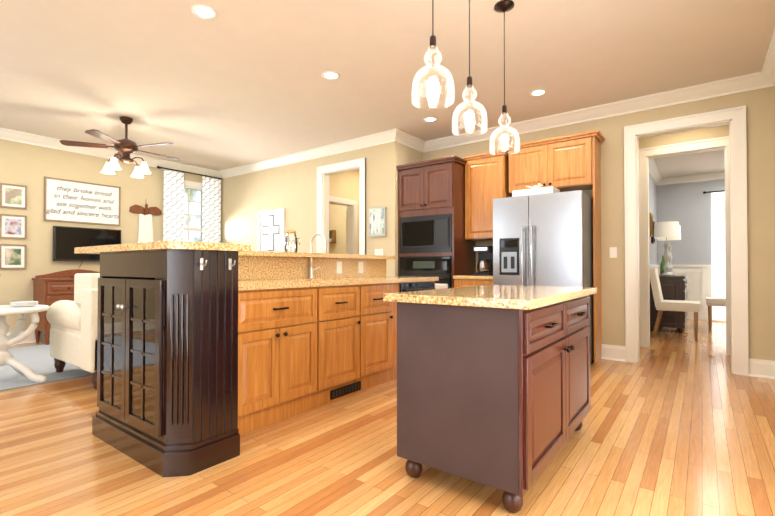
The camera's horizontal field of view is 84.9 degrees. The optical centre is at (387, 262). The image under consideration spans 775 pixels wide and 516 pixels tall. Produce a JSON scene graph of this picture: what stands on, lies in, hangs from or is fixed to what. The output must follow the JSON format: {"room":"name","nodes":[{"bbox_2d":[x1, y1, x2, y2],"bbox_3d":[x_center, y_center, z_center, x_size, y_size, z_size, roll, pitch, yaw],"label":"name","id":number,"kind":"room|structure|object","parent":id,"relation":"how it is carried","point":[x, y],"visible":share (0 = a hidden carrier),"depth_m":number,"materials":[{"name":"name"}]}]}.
{"room":"kitchen","nodes":[
{"label":"kitchen","id":0,"kind":"room"},
{"bbox_2d":[0,139,220,332],"bbox_3d":[-5.032,-0.324,5.545,0.120,2.800,6.160,0,-1,37],"label":"wall","id":1,"kind":"structure","parent":0,"point":[30,166],"depth_m":5.88,"materials":[{"name":"beige paint"}]},
{"bbox_2d":[6,331,49,344],"bbox_3d":[-4.972,0.996,5.486,0.028,0.160,6.160,0,-1,37],"label":"baseboard","id":2,"kind":"structure","parent":1,"relation":"attached to","point":[30,339],"depth_m":5.71,"materials":[{"name":"white wood"}]},
{"bbox_2d":[44,176,120,225],"bbox_3d":[-4.444,-0.876,6.217,0.025,0.610,0.950,0,-1,37],"label":"sign","id":3,"kind":"object","parent":1,"relation":"attached to","point":[51,186],"visible":0.94,"depth_m":6.18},
{"bbox_2d":[46,186,118,217],"bbox_3d":[-4.441,-0.874,6.218,0.002,0.419,0.921,0,-1,37],"label":"text","id":4,"kind":"object","parent":3,"relation":"attached to","point":[90,192],"visible":1,"depth_m":6.19,"materials":[{"name":"grey paint"}]},
{"bbox_2d":[53,226,120,267],"bbox_3d":[-4.394,-0.210,6.225,0.087,0.591,0.845,0,-1,37],"label":"wall-mounted tv","id":5,"kind":"object","parent":1,"relation":"attached to","point":[67,240],"visible":0.71,"depth_m":6.10,"materials":[{"name":"plastic"}]},
{"bbox_2d":[0,127,219,178],"bbox_3d":[-4.907,-1.661,5.542,0.100,0.125,6.040,0,-1,37],"label":"crown molding","id":6,"kind":"structure","parent":1,"relation":"attached to","point":[5,134],"depth_m":6.25,"materials":[{"name":"white wood"}]},
{"bbox_2d":[129,203,161,242],"bbox_3d":[-3.921,-0.654,6.891,0.056,0.770,0.500,0,-1,37],"label":"art","id":7,"kind":"object","parent":1,"relation":"attached to","point":[145,231],"visible":0.88,"depth_m":6.88,"materials":[{"name":"metal"}]},
{"bbox_2d":[157,166,222,242],"bbox_3d":[-3.464,-0.261,7.443,0.135,2.657,1.182,0,-1,37],"label":"curtain","id":8,"kind":"object","parent":1,"relation":"hanging from","point":[173,223],"visible":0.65,"depth_m":7.26,"materials":[{"name":"white fabric"}]},
{"bbox_2d":[184,180,201,241],"bbox_3d":[-3.533,-0.629,7.543,0.150,1.625,0.770,0,-1,37],"label":"window","id":9,"kind":"structure","parent":1,"relation":"attached to","point":[189,186],"depth_m":7.60,"materials":[{"name":"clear glass"}]},
{"bbox_2d":[166,253,385,280],"bbox_3d":[-0.722,0.048,3.712,0.020,0.185,2.360,0,-1,37],"label":"backsplash","id":10,"kind":"structure","parent":0,"relation":"attached to","point":[179,266],"depth_m":3.29,"materials":[{"name":"beige stone"}]},
{"bbox_2d":[220,143,387,275],"bbox_3d":[-1.586,-0.308,6.898,4.040,2.800,0.120,0,-1,37],"label":"wall","id":11,"kind":"structure","parent":0,"point":[291,189],"depth_m":6.76,"materials":[{"name":"beige paint"}]},
{"bbox_2d":[257,208,284,251],"bbox_3d":[-1.945,-0.487,7.071,0.680,0.780,0.030,0,-1,37],"label":"canvas art","id":12,"kind":"object","parent":11,"relation":"attached to","point":[271,231],"visible":0.83,"depth_m":7.05,"materials":[{"name":"white paint"}]},
{"bbox_2d":[220,128,403,178],"bbox_3d":[-1.467,-1.648,6.688,4.020,0.125,0.100,0,-1,37],"label":"crown molding","id":13,"kind":"structure","parent":11,"relation":"attached to","point":[392,135],"depth_m":6.34,"materials":[{"name":"white wood"}]},
{"bbox_2d":[317,158,365,254],"bbox_3d":[0.103,-0.168,7.410,1.200,2.530,3.022,0,-1,37],"label":"door frame","id":14,"kind":"structure","parent":11,"relation":"attached to","point":[324,199],"depth_m":6.38,"materials":[{"name":"white wood"}]},
{"bbox_2d":[369,207,386,236],"bbox_3d":[-0.137,-0.547,5.724,0.280,0.390,0.037,0,-1,37],"label":"framed picture","id":15,"kind":"object","parent":11,"relation":"attached to","point":[377,221],"visible":0.98,"depth_m":5.70,"materials":[{"name":"white paper"}]},
{"bbox_2d":[375,249,382,254],"bbox_3d":[-0.115,-0.140,5.723,0.140,0.085,0.006,0,-1,37],"label":"switch plate","id":16,"kind":"object","parent":11,"relation":"attached to","point":[377,251],"depth_m":5.72,"materials":[{"name":"white plastic"}]},
{"bbox_2d":[329,203,347,253],"bbox_3d":[-0.720,-0.287,8.820,1.800,2.800,0.120,0,-1,37],"label":"wall","id":17,"kind":"structure","parent":0,"point":[337,218],"depth_m":8.99,"materials":[{"name":"beige paint"}]},
{"bbox_2d":[329,230,335,242],"bbox_3d":[-1.231,-0.549,9.057,0.260,0.270,0.110,0,-1,37],"label":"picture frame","id":18,"kind":"object","parent":17,"relation":"attached to","point":[332,236],"visible":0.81,"depth_m":9.00,"materials":[{"name":"brown wood"}]},
{"bbox_2d":[329,170,359,254],"bbox_3d":[-0.286,-0.298,7.794,0.120,2.800,2.870,0,-1,37],"label":"wall","id":19,"kind":"structure","parent":0,"point":[345,185],"depth_m":7.18,"materials":[{"name":"beige paint"}]},
{"bbox_2d":[346,208,347,253],"bbox_3d":[-0.539,0.071,7.716,0.040,2.040,0.740,0,-1,27],"label":"room door","id":20,"kind":"structure","parent":19,"relation":"in","point":[346,230],"depth_m":7.39,"materials":[{"name":"white wood"}]},
{"bbox_2d":[0,319,774,515],"bbox_3d":[0.892,1.118,4.768,11.800,0.100,12.800,0,-1,37],"label":"floor","id":21,"kind":"structure","parent":0,"point":[675,422],"depth_m":2.21,"materials":[{"name":"brown wood"}]},
{"bbox_2d":[0,305,49,382],"bbox_3d":[-3.346,0.723,3.659,0.670,0.665,0.670,0,-1,37],"label":"side table","id":22,"kind":"object","parent":21,"relation":"on","point":[6,356],"visible":1,"depth_m":3.67,"materials":[{"name":"white paint"}]},
{"bbox_2d":[10,301,37,306],"bbox_3d":[-3.216,0.369,3.754,0.194,0.043,0.194,0,-1,37],"label":"plate stack","id":23,"kind":"object","parent":22,"relation":"on","point":[24,303],"visible":1,"depth_m":3.71,"materials":[{"name":"white ceramic"}]},
{"bbox_2d":[0,344,90,390],"bbox_3d":[-3.768,1.059,4.554,2.270,0.012,4.100,0,-1,37],"label":"area rug","id":24,"kind":"object","parent":21,"relation":"on","point":[38,359],"visible":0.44,"depth_m":4.16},
{"bbox_2d":[32,269,99,344],"bbox_3d":[-4.276,0.589,5.970,0.534,0.985,1.040,0,-1,37],"label":"dresser","id":25,"kind":"object","parent":21,"relation":"on","point":[49,289],"visible":0.23,"depth_m":5.57,"materials":[{"name":"brown wood"}]},
{"bbox_2d":[46,273,99,389],"bbox_3d":[-2.206,0.585,4.577,1.100,0.960,2.120,0,-1,37],"label":"armchair","id":26,"kind":"object","parent":21,"relation":"on","point":[73,334],"visible":0.29,"depth_m":3.61,"materials":[{"name":"beige fabric"}]},
{"bbox_2d":[162,285,325,448],"bbox_3d":[-0.946,0.609,2.932,0.582,0.875,0.850,0,-1,37],"label":"base cabinet","id":27,"kind":"object","parent":21,"relation":"on","point":[208,354],"depth_m":2.54,"materials":[{"name":"brown wood"}]},
{"bbox_2d":[74,241,249,256],"bbox_3d":[-1.351,-0.077,2.480,1.180,0.037,0.450,0,-1,37],"label":"countertop","id":28,"kind":"structure","parent":27,"relation":"on","point":[157,248],"depth_m":2.16,"materials":[{"name":"beige stone"}]},
{"bbox_2d":[190,249,395,260],"bbox_3d":[-0.799,-0.062,3.820,0.470,0.037,2.360,0,-1,37],"label":"countertop","id":29,"kind":"structure","parent":27,"relation":"on","point":[252,253],"depth_m":3.38,"materials":[{"name":"beige stone"}]},
{"bbox_2d":[285,230,299,251],"bbox_3d":[-0.829,-0.181,3.722,0.112,0.195,0.156,0,-1,37],"label":"mason jar","id":30,"kind":"object","parent":29,"relation":"on","point":[289,232],"visible":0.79,"depth_m":3.71,"materials":[{"name":"clear glass"}]},
{"bbox_2d":[170,277,437,292],"bbox_3d":[-0.442,0.159,3.590,0.575,0.040,2.500,0,-1,37],"label":"countertop","id":31,"kind":"structure","parent":27,"relation":"on","point":[283,282],"depth_m":2.95,"materials":[{"name":"beige stone"}]},
{"bbox_2d":[306,233,325,276],"bbox_3d":[-0.585,-0.058,3.674,0.212,0.395,0.115,0,-1,37],"label":"faucet","id":32,"kind":"object","parent":31,"relation":"on","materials":[{"name":"silver metal"}]},
{"bbox_2d":[326,285,369,403],"bbox_3d":[-0.592,0.614,3.410,0.582,0.875,0.600,0,-1,37],"label":"base cabinet","id":33,"kind":"object","parent":21,"relation":"on","point":[347,306],"depth_m":3.31,"materials":[{"name":"brown wood"}]},
{"bbox_2d":[370,285,393,387],"bbox_3d":[-0.341,0.618,3.748,0.582,0.875,0.503,0,-1,37],"label":"base cabinet","id":34,"kind":"object","parent":21,"relation":"on","point":[381,312],"depth_m":3.66,"materials":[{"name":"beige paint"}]},
{"bbox_2d":[394,281,434,378],"bbox_3d":[0.022,0.624,4.237,0.582,0.875,0.840,0,-1,37],"label":"base cabinet","id":35,"kind":"object","parent":21,"relation":"on","point":[403,286],"depth_m":3.91,"materials":[{"name":"wood"}]},
{"bbox_2d":[396,158,475,287],"bbox_3d":[0.647,-0.088,5.613,0.825,2.330,0.649,0,-1,37],"label":"tall cabinet","id":36,"kind":"object","parent":21,"relation":"on","point":[445,215],"depth_m":5.32,"materials":[{"name":"brown wood"}]},
{"bbox_2d":[435,284,447,288],"bbox_3d":[0.453,0.652,4.685,0.330,0.830,0.285,0,-1,37],"label":"bin","id":37,"kind":"object","parent":21,"relation":"on","point":[440,286],"visible":0.15,"depth_m":4.59,"materials":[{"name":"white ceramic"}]},
{"bbox_2d":[452,278,492,287],"bbox_3d":[1.195,0.635,5.207,0.520,0.875,0.636,0,-1,37],"label":"base cabinet","id":38,"kind":"object","parent":21,"relation":"on","point":[456,282],"depth_m":4.98,"materials":[{"name":"brown wood"}]},
{"bbox_2d":[452,274,492,277],"bbox_3d":[1.192,0.177,5.208,0.520,0.040,0.646,0,-1,37],"label":"countertop","id":39,"kind":"structure","parent":38,"relation":"on","point":[453,275],"depth_m":5.07,"materials":[{"name":"beige stone"}]},
{"bbox_2d":[473,246,492,274],"bbox_3d":[1.201,-0.023,5.247,0.200,0.359,0.223,0,-1,37],"label":"coffee maker","id":40,"kind":"object","parent":39,"relation":"on","point":[485,261],"visible":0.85,"depth_m":5.18,"materials":[{"name":"plastic"}]},
{"bbox_2d":[391,293,595,512],"bbox_3d":[0.670,0.616,2.340,0.665,0.850,1.213,0,-1,37],"label":"kitchen island","id":41,"kind":"object","parent":21,"relation":"on","point":[493,385],"depth_m":1.87,"materials":[{"name":"brown wood"}]},
{"bbox_2d":[383,285,596,308],"bbox_3d":[0.652,0.172,2.361,0.706,0.038,1.310,0,-1,37],"label":"island countertop","id":42,"kind":"structure","parent":41,"relation":"on","point":[484,296],"depth_m":1.97,"materials":[{"name":"beige stone"}]},
{"bbox_2d":[493,190,593,361],"bbox_3d":[1.731,0.179,4.690,0.917,1.775,0.772,0,-1,37],"label":"refrigerator","id":43,"kind":"object","parent":21,"relation":"on","point":[543,239],"visible":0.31,"depth_m":4.41,"materials":[{"name":"metal"}]},
{"bbox_2d":[512,183,559,196],"bbox_3d":[1.615,-0.784,4.614,0.430,0.145,0.260,0,-1,37],"label":"tray","id":44,"kind":"object","parent":43,"relation":"on","point":[535,190],"visible":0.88,"depth_m":4.51,"materials":[{"name":"white ceramic"}]},
{"bbox_2d":[650,275,689,332],"bbox_3d":[4.788,0.657,7.175,0.514,0.875,1.450,0,-1,37],"label":"sideboard","id":45,"kind":"object","parent":21,"relation":"on","point":[673,287],"visible":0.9,"depth_m":6.58,"materials":[{"name":"brown wood"}]},
{"bbox_2d":[660,255,664,274],"bbox_3d":[4.716,0.050,7.248,0.100,0.340,0.097,0,-1,37],"label":"bottle","id":46,"kind":"object","parent":45,"relation":"on","point":[662,264],"visible":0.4,"depth_m":7.23,"materials":[{"name":"green glass"}]},
{"bbox_2d":[654,221,679,275],"bbox_3d":[4.558,-0.219,6.920,0.350,0.870,0.350,0,-1,37],"label":"table lamp","id":47,"kind":"object","parent":45,"relation":"on","point":[669,229],"visible":1,"depth_m":6.85,"materials":[{"name":"fabric"}]},
{"bbox_2d":[650,268,699,340],"bbox_3d":[4.167,0.586,6.155,0.607,1.003,0.520,0,-1,37],"label":"dining chair","id":48,"kind":"object","parent":21,"relation":"on","point":[661,304],"visible":1,"depth_m":6.06,"materials":[{"name":"beige fabric"}]},
{"bbox_2d":[706,297,725,330],"bbox_3d":[5.449,0.592,6.747,0.607,1.003,0.520,0,-1,37],"label":"dining chair","id":49,"kind":"object","parent":21,"relation":"on","point":[716,301],"visible":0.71,"depth_m":6.71,"materials":[{"name":"white wood"}]},
{"bbox_2d":[0,0,774,177],"bbox_3d":[0.892,-1.782,4.801,11.800,0.100,12.800,0,-1,37],"label":"ceiling","id":50,"kind":"structure","parent":0,"point":[234,83],"depth_m":3.73,"materials":[{"name":"paint"}]},
{"bbox_2d":[60,116,180,177],"bbox_3d":[-3.109,-1.401,5.120,1.270,0.655,1.221,0,-1,37],"label":"ceiling fan","id":51,"kind":"object","parent":50,"relation":"hanging from","point":[125,147],"visible":1,"depth_m":5.00,"materials":[{"name":"brown metal"}]},
{"bbox_2d":[191,4,216,19],"bbox_3d":[-1.280,-1.750,2.963,0.168,0.006,0.168,0,-1,28],"label":"recessed light","id":52,"kind":"object","parent":50,"relation":"in","point":[204,12],"depth_m":2.96,"materials":[{"name":"beige glass"}]},
{"bbox_2d":[322,71,339,79],"bbox_3d":[-0.525,-1.739,3.947,0.168,0.006,0.168,0,-1,28],"label":"recessed light","id":53,"kind":"object","parent":50,"relation":"in","point":[329,75],"depth_m":3.94,"materials":[{"name":"beige glass"}]},
{"bbox_2d":[423,117,436,121],"bbox_3d":[0.517,-1.726,5.116,0.168,0.006,0.168,0,-1,28],"label":"recessed light","id":54,"kind":"object","parent":50,"relation":"in","point":[428,119],"depth_m":5.12,"materials":[{"name":"beige glass"}]},
{"bbox_2d":[412,0,453,108],"bbox_3d":[0.216,-1.264,2.021,0.202,1.000,0.202,0,-1,37],"label":"pendant light","id":55,"kind":"object","parent":50,"relation":"hanging from","point":[433,83],"visible":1,"depth_m":2.03,"materials":[{"name":"clear glass"}]},
{"bbox_2d":[452,0,486,135],"bbox_3d":[0.474,-1.259,2.453,0.202,1.000,0.202,0,-1,37],"label":"pendant light","id":56,"kind":"object","parent":50,"relation":"hanging from","point":[469,116],"visible":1,"depth_m":2.46,"materials":[{"name":"clear glass"}]},
{"bbox_2d":[489,0,519,154],"bbox_3d":[0.796,-1.254,2.886,0.202,1.000,0.202,0,-1,37],"label":"pendant light","id":57,"kind":"object","parent":50,"relation":"hanging from","point":[502,6],"visible":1,"depth_m":2.89,"materials":[{"name":"clear glass"}]},
{"bbox_2d":[530,89,546,95],"bbox_3d":[1.541,-1.735,4.332,0.168,0.006,0.168,0,-1,28],"label":"recessed light","id":58,"kind":"object","parent":50,"relation":"in","point":[539,92],"depth_m":4.33,"materials":[{"name":"beige glass"}]},
{"bbox_2d":[388,141,422,275],"bbox_3d":[0.290,-0.319,5.935,0.120,2.800,0.810,0,-1,37],"label":"wall","id":59,"kind":"structure","parent":0,"point":[400,154],"depth_m":5.62,"materials":[{"name":"beige paint"}]},
{"bbox_2d":[396,132,423,152],"bbox_3d":[0.309,-1.659,5.793,0.100,0.125,0.540,0,-1,37],"label":"crown molding","id":60,"kind":"structure","parent":59,"relation":"attached to","point":[410,141],"depth_m":5.84,"materials":[{"name":"white wood"}]},
{"bbox_2d":[423,86,774,360],"bbox_3d":[2.113,-0.330,5.012,3.910,2.800,0.120,0,-1,37],"label":"wall","id":61,"kind":"structure","parent":0,"point":[760,120],"depth_m":4.17,"materials":[{"name":"beige paint"}]},
{"bbox_2d":[464,150,511,241],"bbox_3d":[1.288,-0.801,5.335,0.535,1.020,0.346,0,-1,37],"label":"upper cabinet","id":62,"kind":"object","parent":61,"relation":"attached to","point":[485,175],"depth_m":5.21,"materials":[{"name":"brown wood"}]},
{"bbox_2d":[508,134,599,193],"bbox_3d":[1.898,-1.091,4.885,0.915,0.530,0.346,0,-1,37],"label":"upper cabinet","id":63,"kind":"object","parent":61,"relation":"attached to","point":[572,163],"depth_m":4.69,"materials":[{"name":"brown wood"}]},
{"bbox_2d":[424,72,759,151],"bbox_3d":[1.951,-1.667,5.010,3.670,0.125,0.100,0,-1,37],"label":"crown molding","id":64,"kind":"structure","parent":61,"relation":"attached to","point":[748,82],"depth_m":4.60,"materials":[{"name":"white wood"}]},
{"bbox_2d":[610,247,616,257],"bbox_3d":[2.479,-0.111,4.655,0.070,0.115,0.010,0,-1,37],"label":"switch plate","id":65,"kind":"object","parent":61,"relation":"attached to","point":[613,252],"depth_m":4.65,"materials":[{"name":"white plastic"}]},
{"bbox_2d":[624,105,748,375],"bbox_3d":[3.017,-0.205,4.340,1.010,2.535,0.184,0,-1,37],"label":"door frame","id":66,"kind":"structure","parent":61,"relation":"attached to","point":[733,145],"depth_m":4.22,"materials":[{"name":"white wood"}]},
{"bbox_2d":[756,29,774,89],"bbox_3d":[1.506,-1.710,1.213,0.100,0.125,6.730,0,-1,37],"label":"crown molding","id":67,"kind":"structure","parent":61,"relation":"attached to","point":[764,77],"depth_m":3.70,"materials":[{"name":"white wood"}]},
{"bbox_2d":[772,361,774,378],"bbox_3d":[1.499,0.946,1.113,0.028,0.160,6.850,0,-1,37],"label":"baseboard","id":68,"kind":"structure","parent":61,"relation":"attached to","point":[773,362],"depth_m":3.86,"materials":[{"name":"white wood"}]},
{"bbox_2d":[649,173,656,264],"bbox_3d":[4.314,-0.306,7.146,0.120,2.800,3.730,0,-1,37],"label":"wall","id":69,"kind":"structure","parent":0,"point":[653,211],"depth_m":7.99,"materials":[{"name":"grey paint"}]},
{"bbox_2d":[649,201,654,254],"bbox_3d":[4.416,-0.576,7.154,0.035,0.900,1.700,0,-1,37],"label":"mirror","id":70,"kind":"object","parent":69,"relation":"attached to","point":[651,227],"visible":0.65,"depth_m":7.44,"materials":[{"name":"gold metal"}]},
{"bbox_2d":[650,264,659,274],"bbox_3d":[4.360,0.561,7.070,0.035,1.065,3.660,0,-1,37],"label":"trim","id":71,"kind":"structure","parent":69,"relation":"attached to","point":[652,266],"depth_m":8.12,"materials":[{"name":"white wood"}]},
{"bbox_2d":[649,159,662,184],"bbox_3d":[4.405,-1.644,7.099,0.100,0.125,3.480,0,-1,37],"label":"crown molding","id":72,"kind":"structure","parent":69,"relation":"attached to","point":[658,179],"depth_m":7.72,"materials":[{"name":"white wood"}]},
{"bbox_2d":[639,125,728,148],"bbox_3d":[4.339,-0.333,4.730,5.400,2.800,0.120,0,-1,37],"label":"wall","id":73,"kind":"structure","parent":0,"point":[691,135],"depth_m":5.18,"materials":[{"name":"beige paint"}]},
{"bbox_2d":[657,179,724,264],"bbox_3d":[7.107,-0.302,7.470,4.220,2.800,0.120,0,-1,37],"label":"wall","id":74,"kind":"structure","parent":0,"point":[687,206],"depth_m":8.29,"materials":[{"name":"grey paint"}]},
{"bbox_2d":[656,171,724,185],"bbox_3d":[7.090,-1.641,7.361,4.100,0.125,0.100,0,-1,37],"label":"crown molding","id":75,"kind":"structure","parent":74,"relation":"attached to","point":[717,175],"depth_m":8.21,"materials":[{"name":"white wood"}]},
{"bbox_2d":[672,265,725,321],"bbox_3d":[7.109,0.564,7.362,4.100,1.065,0.035,0,-1,37],"label":"trim","id":76,"kind":"structure","parent":74,"relation":"attached to","point":[699,281],"depth_m":8.18,"materials":[{"name":"white wood"}]},
{"bbox_3d":[7.070,-0.633,7.406,1.400,1.340,0.028,0,-1,37],"label":"dining room window","id":77,"kind":"structure","parent":0,"visible":0},
{"bbox_2d":[703,190,725,319],"bbox_3d":[6.841,-0.150,7.466,2.045,2.435,0.060,0,-1,37],"label":"curtain","id":78,"kind":"object","parent":77,"relation":"hanging from","point":[718,242],"visible":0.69,"depth_m":7.95,"materials":[{"name":"white fabric"}]},
{"label":"outside","id":79,"kind":"structure","parent":0,"visible":0},
{"bbox_2d":[183,189,200,241],"bbox_3d":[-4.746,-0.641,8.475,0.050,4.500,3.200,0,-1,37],"label":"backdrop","id":80,"kind":"structure","parent":79,"point":[194,217],"depth_m":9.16,"materials":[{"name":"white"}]}
]}

